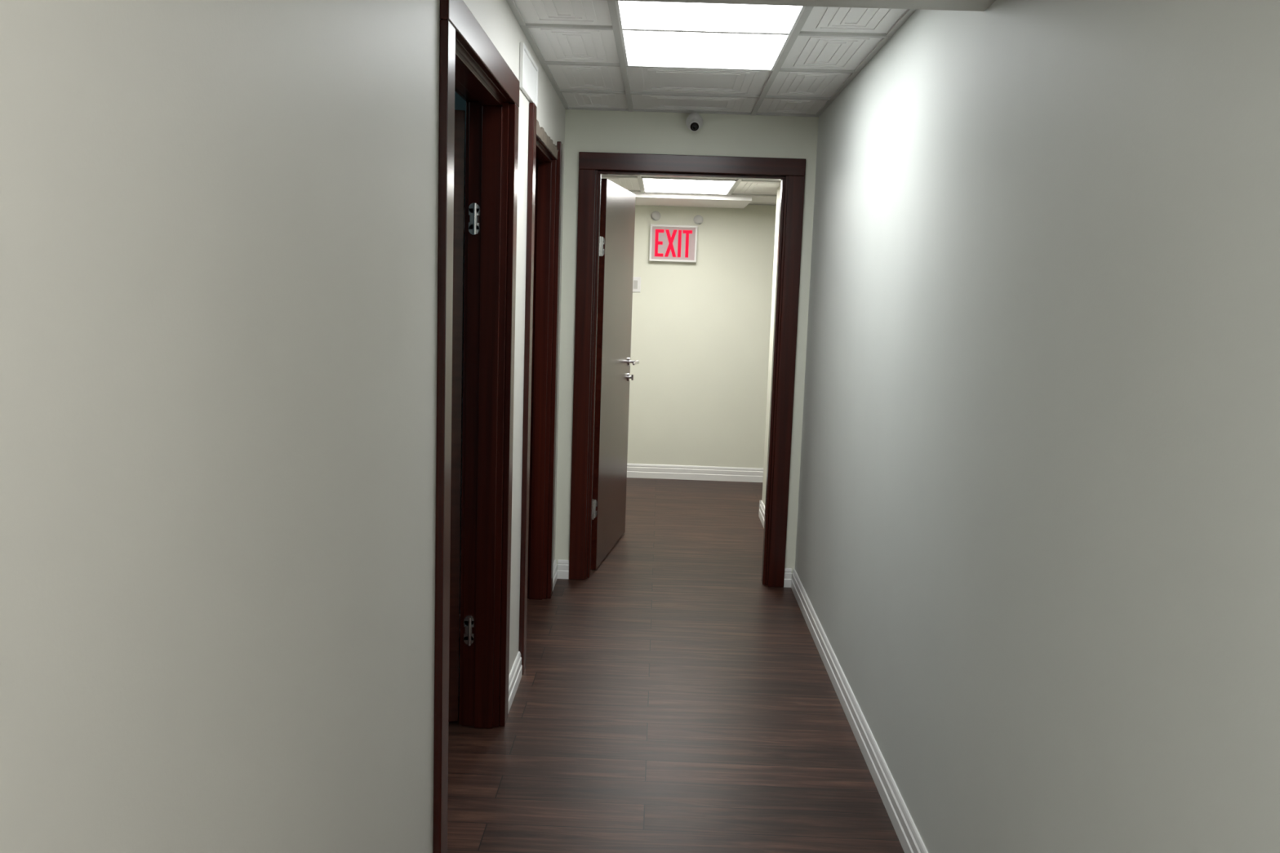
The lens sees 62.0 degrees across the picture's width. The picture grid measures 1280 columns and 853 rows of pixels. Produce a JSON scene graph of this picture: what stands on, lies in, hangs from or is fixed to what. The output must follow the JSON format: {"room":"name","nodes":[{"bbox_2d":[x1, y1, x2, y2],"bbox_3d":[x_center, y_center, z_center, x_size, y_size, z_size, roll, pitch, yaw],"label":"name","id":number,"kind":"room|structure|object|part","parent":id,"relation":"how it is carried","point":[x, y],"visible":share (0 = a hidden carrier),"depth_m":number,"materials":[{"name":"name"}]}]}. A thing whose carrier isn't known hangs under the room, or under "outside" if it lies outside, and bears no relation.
{"room":"office corridor","nodes":[
{"label":"office corridor","id":0,"kind":"room"},
{"bbox_2d":[0,0,565,852],"bbox_3d":[-0.563,0.076,1.484,0.130,2.520,8.100,2,7,1],"label":"wall","id":1,"kind":"structure","parent":0,"point":[219,219],"depth_m":1.27,"materials":[{"name":"white paint"}]},
{"bbox_2d":[432,19,455,852],"bbox_3d":[-0.472,0.137,2.562,0.020,2.124,0.085,2,7,1],"label":"door frame","id":2,"kind":"structure","parent":1,"relation":"attached to","point":[447,31],"depth_m":2.52,"materials":[{"name":"brown wood"}]},
{"bbox_2d":[448,109,465,721],"bbox_3d":[-1.070,0.004,3.493,1.004,2.092,0.172,-1,8,-18],"label":"door","id":3,"kind":"structure","parent":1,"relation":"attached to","point":[460,115],"depth_m":3.61,"materials":[{"name":"brown wood"}]},
{"bbox_2d":[454,87,469,724],"bbox_3d":[-0.605,0.019,3.102,0.012,2.209,1.180,2,7,1],"label":"door frame","id":4,"kind":"structure","parent":1,"relation":"attached to","point":[456,91],"depth_m":3.60,"materials":[{"name":"brown wood"}]},
{"bbox_2d":[440,0,519,107],"bbox_3d":[-0.489,-1.031,2.963,0.151,0.085,1.180,2,7,1],"label":"door frame","id":5,"kind":"structure","parent":1,"relation":"in","point":[473,44],"depth_m":2.86,"materials":[{"name":"brown wood"}]},
{"bbox_2d":[454,48,502,728],"bbox_3d":[-0.523,0.064,3.106,0.065,2.124,0.990,2,7,1],"label":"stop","id":6,"kind":"object","parent":5,"relation":"attached to","point":[492,106],"visible":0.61,"depth_m":3.56,"materials":[{"name":"brown wood"}]},
{"bbox_2d":[462,101,509,727],"bbox_3d":[-0.525,-0.002,3.608,0.130,2.124,0.063,2,7,1],"label":"lining","id":7,"kind":"object","parent":1,"relation":"attached to","point":[475,108],"depth_m":3.59,"materials":[{"name":"brown wood"}]},
{"bbox_3d":[-0.592,0.706,3.680,0.035,0.103,0.020,2,7,1],"label":"hinge","id":8,"kind":"part","parent":7,"relation":"part of","materials":[{"name":"silver metal"}]},
{"bbox_3d":[-0.546,-0.682,3.499,0.035,0.103,0.020,2,7,1],"label":"hinge","id":9,"kind":"part","parent":7,"relation":"part of","materials":[{"name":"silver metal"}]},
{"bbox_2d":[499,103,519,726],"bbox_3d":[-0.449,-0.005,3.648,0.020,2.124,0.085,2,7,1],"label":"door frame","id":10,"kind":"structure","parent":1,"relation":"attached to","point":[513,108],"depth_m":3.61,"materials":[{"name":"brown wood"}]},
{"bbox_2d":[508,651,522,711],"bbox_3d":[-0.479,0.967,4.024,0.016,0.100,0.410,2,7,1],"label":"baseboard","id":11,"kind":"structure","parent":1,"relation":"attached to","point":[515,675],"depth_m":4.04,"materials":[{"name":"white wood"}]},
{"bbox_2d":[518,102,537,675],"bbox_3d":[-0.437,-0.111,4.133,0.020,2.209,0.085,2,7,1],"label":"door frame","id":12,"kind":"structure","parent":1,"relation":"attached to","point":[532,107],"depth_m":4.09,"materials":[{"name":"brown wood"}]},
{"bbox_2d":[519,42,537,106],"bbox_3d":[-0.403,-1.272,3.878,0.014,0.150,0.430,2,7,1],"label":"access cover","id":13,"kind":"object","parent":1,"relation":"attached to","point":[528,68],"visible":0.84,"depth_m":3.83,"materials":[{"name":"white metal"}]},
{"bbox_3d":[-0.405,-1.272,3.878,0.010,0.120,0.400,2,7,1],"label":"plate","id":14,"kind":"part","parent":13,"relation":"part of","materials":[{"name":"white metal"}]},
{"bbox_2d":[527,159,556,599],"bbox_3d":[-0.492,-0.203,5.155,0.130,2.124,0.043,2,7,1],"label":"lining","id":15,"kind":"object","parent":1,"relation":"attached to","point":[553,162],"visible":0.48,"depth_m":5.13,"materials":[{"name":"brown wood"}]},
{"bbox_2d":[536,135,556,159],"bbox_3d":[-0.467,-1.208,4.523,0.130,0.033,1.036,2,7,1],"label":"door frame","id":16,"kind":"structure","parent":1,"relation":"in","point":[539,141],"depth_m":4.61,"materials":[{"name":"brown wood"}]},
{"bbox_2d":[528,142,551,599],"bbox_3d":[-0.490,-0.139,4.662,0.065,2.124,0.950,2,7,1],"label":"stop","id":17,"kind":"object","parent":16,"relation":"attached to","point":[544,177],"visible":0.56,"depth_m":5.11,"materials":[{"name":"brown wood"}]},
{"bbox_2d":[536,119,558,159],"bbox_3d":[-0.395,-1.217,4.520,0.012,0.053,0.968,2,7,1],"label":"ragged plaster edge","id":18,"kind":"object","parent":1,"relation":"attached to","point":[541,134],"visible":0.86,"depth_m":4.52,"materials":[{"name":"beige paint"}]},
{"bbox_2d":[546,141,562,598],"bbox_3d":[-0.415,-0.247,5.179,0.020,2.209,0.085,2,7,1],"label":"door frame","id":19,"kind":"structure","parent":1,"relation":"attached to","point":[559,144],"depth_m":5.14,"materials":[{"name":"brown wood"}]},
{"bbox_2d":[552,559,557,590],"bbox_3d":[-0.447,0.774,5.507,0.016,0.100,0.300,2,7,1],"label":"baseboard","id":20,"kind":"structure","parent":1,"relation":"attached to","point":[555,565],"depth_m":5.54,"materials":[{"name":"white wood"}]},
{"bbox_2d":[454,91,466,695],"bbox_3d":[-1.701,-0.279,3.904,2.250,2.520,0.080,2,7,1],"label":"divider","id":21,"kind":"object","parent":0,"point":[460,103],"depth_m":3.81,"materials":[{"name":"brown wood"}]},
{"bbox_2d":[447,477,904,852],"bbox_3d":[-0.289,1.185,3.181,5.600,0.100,11.390,2,7,1],"label":"floor","id":22,"kind":"structure","parent":0,"point":[668,698],"depth_m":3.84,"materials":[{"name":"brown wood"}]},
{"bbox_2d":[586,170,785,584],"bbox_3d":[0.227,-0.233,5.565,0.948,2.124,0.065,2,7,1],"label":"door frame","id":23,"kind":"object","parent":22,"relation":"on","point":[782,179],"visible":1,"depth_m":5.50,"materials":[{"name":"brown wood"}]},
{"bbox_2d":[555,109,818,573],"bbox_3d":[-0.127,-0.443,5.558,2.228,2.520,0.130,2,7,1],"label":"wall","id":24,"kind":"structure","parent":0,"point":[585,131],"depth_m":5.37,"materials":[{"name":"white paint"}]},
{"bbox_2d":[601,174,781,205],"bbox_3d":[0.699,-1.615,6.946,3.550,0.104,2.960,2,7,1],"label":"ceiling","id":25,"kind":"structure","parent":0,"point":[762,192],"depth_m":7.05,"materials":[{"name":"tile"}]},
{"bbox_2d":[641,178,737,194],"bbox_3d":[0.316,-1.604,7.112,0.596,0.012,0.946,2,7,1],"label":"frame","id":26,"kind":"object","parent":25,"relation":"attached to","point":[733,184],"visible":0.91,"depth_m":7.39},
{"bbox_2d":[643,178,734,194],"bbox_3d":[0.316,-1.606,7.112,0.580,0.009,0.930,2,7,1],"label":"diffuser","id":27,"kind":"object","parent":26,"relation":"attached to","point":[651,184],"visible":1,"depth_m":7.08,"materials":[{"name":"white plastic"}]},
{"bbox_2d":[626,204,776,468],"bbox_3d":[0.699,-0.813,8.594,3.750,2.520,0.100,2,7,1],"label":"wall","id":28,"kind":"structure","parent":0,"point":[700,330],"depth_m":8.57,"materials":[{"name":"beige paint"}]},
{"bbox_2d":[632,276,640,292],"bbox_3d":[-0.035,-1.134,8.511,0.080,0.120,0.012,2,7,1],"label":"light switch","id":29,"kind":"object","parent":28,"relation":"attached to","point":[636,280],"visible":0.8,"depth_m":8.51,"materials":[{"name":"white plastic"}]},
{"bbox_2d":[651,211,660,221],"bbox_3d":[0.125,-1.664,8.417,0.076,0.076,0.056,2,7,1],"label":"emergency light","id":30,"kind":"object","parent":28,"relation":"attached to","point":[655,215],"visible":1,"depth_m":8.39,"materials":[{"name":"white plastic"}]},
{"bbox_2d":[648,224,697,262],"bbox_3d":[0.264,-1.449,8.441,0.372,0.285,0.058,2,7,1],"label":"exit sign","id":31,"kind":"object","parent":28,"relation":"attached to","point":[668,243],"visible":1,"depth_m":8.42,"materials":[{"name":"white plastic"}]},
{"bbox_2d":[631,191,751,208],"bbox_3d":[-0.120,-1.733,8.058,1.867,0.053,0.760,2,7,1],"label":"trim","id":32,"kind":"structure","parent":28,"relation":"attached to","point":[695,200],"depth_m":7.79,"materials":[{"name":"paint"}]},
{"bbox_2d":[626,463,763,482],"bbox_3d":[0.658,0.386,8.693,3.550,0.115,0.016,2,7,1],"label":"baseboard","id":33,"kind":"structure","parent":28,"relation":"attached to","point":[633,470],"depth_m":8.69,"materials":[{"name":"white wood"}]},
{"bbox_2d":[693,214,702,224],"bbox_3d":[0.461,-1.632,8.414,0.076,0.076,0.056,2,7,1],"label":"emergency light","id":34,"kind":"object","parent":28,"relation":"attached to","point":[698,220],"visible":1,"depth_m":8.39,"materials":[{"name":"white plastic"}]},
{"bbox_2d":[506,0,916,116],"bbox_3d":[0.231,-1.438,3.938,1.268,0.104,2.810,2,7,1],"label":"ceiling","id":35,"kind":"structure","parent":0,"point":[577,44],"depth_m":4.24,"materials":[{"name":"tile"}]},
{"bbox_2d":[614,0,805,70],"bbox_3d":[0.224,-1.352,3.642,0.586,0.012,1.196,2,7,1],"label":"frame","id":36,"kind":"object","parent":35,"relation":"attached to","point":[617,6],"visible":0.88,"depth_m":3.88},
{"bbox_2d":[618,0,802,69],"bbox_3d":[0.224,-1.353,3.642,0.570,0.009,1.180,2,7,1],"label":"ceiling light","id":37,"kind":"object","parent":36,"relation":"attached to","point":[682,49],"visible":1,"depth_m":3.68,"materials":[{"name":"white plastic"}]},
{"bbox_2d":[761,0,1279,852],"bbox_3d":[0.846,0.013,2.324,0.143,2.520,9.840,2,7,1],"label":"wall","id":38,"kind":"structure","parent":0,"point":[1037,554],"depth_m":2.00,"materials":[{"name":"white paint"}]},
{"bbox_2d":[759,500,764,528],"bbox_3d":[0.814,0.668,6.575,0.016,0.115,1.580,2,7,1],"label":"baseboard","id":39,"kind":"structure","parent":38,"relation":"attached to","point":[762,511],"depth_m":7.19,"materials":[{"name":"white wood"}]},
{"bbox_2d":[604,0,995,11],"bbox_3d":[0.189,-1.075,2.171,1.268,0.209,0.790,2,7,1],"label":"trim","id":40,"kind":"structure","parent":38,"relation":"attached to","point":[948,5],"depth_m":2.54,"materials":[{"name":"white paint"}]},
{"bbox_2d":[791,568,928,852],"bbox_3d":[0.721,1.321,1.619,0.016,0.100,8.100,2,7,1],"label":"baseboard","id":41,"kind":"structure","parent":38,"relation":"attached to","point":[910,840],"depth_m":3.62,"materials":[{"name":"white wood"}]},
{"bbox_3d":[-2.884,-0.266,3.507,0.100,2.520,4.100,2,7,1],"label":"wall","id":42,"kind":"structure","parent":0,"visible":0},
{"bbox_2d":[557,560,568,579],"bbox_3d":[-0.406,0.757,5.647,0.060,0.100,0.016,2,7,1],"label":"baseboard","id":43,"kind":"structure","parent":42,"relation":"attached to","point":[562,565],"depth_m":5.64,"materials":[{"name":"white wood"}]},
{"bbox_2d":[568,168,595,579],"bbox_3d":[-0.301,-0.244,5.512,0.085,2.124,0.020,2,7,1],"label":"door frame","id":44,"kind":"structure","parent":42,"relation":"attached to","point":[587,177],"depth_m":5.50,"materials":[{"name":"brown wood"}]},
{"bbox_2d":[584,169,600,578],"bbox_3d":[-0.258,-0.252,5.586,0.063,2.124,0.130,2,7,1],"label":"lining","id":45,"kind":"object","parent":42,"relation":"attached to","point":[597,171],"depth_m":5.52,"materials":[{"name":"brown wood"}]},
{"bbox_3d":[-0.259,0.450,5.721,0.020,0.103,0.035,2,7,1],"label":"hinge","id":46,"kind":"part","parent":45,"relation":"part of","materials":[{"name":"silver metal"}]},
{"bbox_3d":[-0.213,-0.938,5.539,0.020,0.103,0.035,2,7,1],"label":"hinge","id":47,"kind":"part","parent":45,"relation":"part of","materials":[{"name":"silver metal"}]},
{"bbox_2d":[590,178,639,569],"bbox_3d":[-0.154,-0.311,6.135,0.172,2.092,0.962,3,8,9],"label":"door","id":48,"kind":"structure","parent":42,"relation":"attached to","point":[617,214],"depth_m":6.00,"materials":[{"name":"brown wood"}]},
{"bbox_3d":[-0.046,-0.343,6.482,0.066,0.145,0.159,3,8,9],"label":"lever handle","id":49,"kind":"part","parent":48,"relation":"part of","materials":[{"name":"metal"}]},
{"bbox_2d":[578,151,805,176],"bbox_3d":[0.263,-1.328,5.424,1.138,0.085,0.151,2,7,1],"label":"door frame","id":50,"kind":"structure","parent":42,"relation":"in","point":[618,162],"depth_m":5.35,"materials":[{"name":"brown wood"}]},
{"bbox_2d":[685,112,702,131],"bbox_3d":[0.270,-1.512,5.284,0.084,0.102,0.120,2,7,1],"label":"security camera","id":51,"kind":"object","parent":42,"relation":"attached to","point":[694,122],"visible":1,"depth_m":5.25,"materials":[{"name":"white plastic"}]},
{"bbox_2d":[764,176,787,585],"bbox_3d":[0.722,-0.217,5.569,0.043,2.124,0.130,2,7,1],"label":"lining","id":52,"kind":"object","parent":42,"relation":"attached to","point":[786,177],"visible":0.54,"depth_m":5.50,"materials":[{"name":"brown wood"}]},
{"bbox_2d":[767,175,804,586],"bbox_3d":[0.752,-0.207,5.495,0.085,2.124,0.020,2,7,1],"label":"door frame","id":53,"kind":"structure","parent":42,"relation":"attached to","point":[796,184],"depth_m":5.48,"materials":[{"name":"brown wood"}]},
{"bbox_2d":[783,568,791,587],"bbox_3d":[0.780,0.799,5.627,0.038,0.100,0.016,2,7,1],"label":"baseboard","id":54,"kind":"structure","parent":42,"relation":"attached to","point":[788,571],"depth_m":5.62,"materials":[{"name":"white wood"}]}
]}

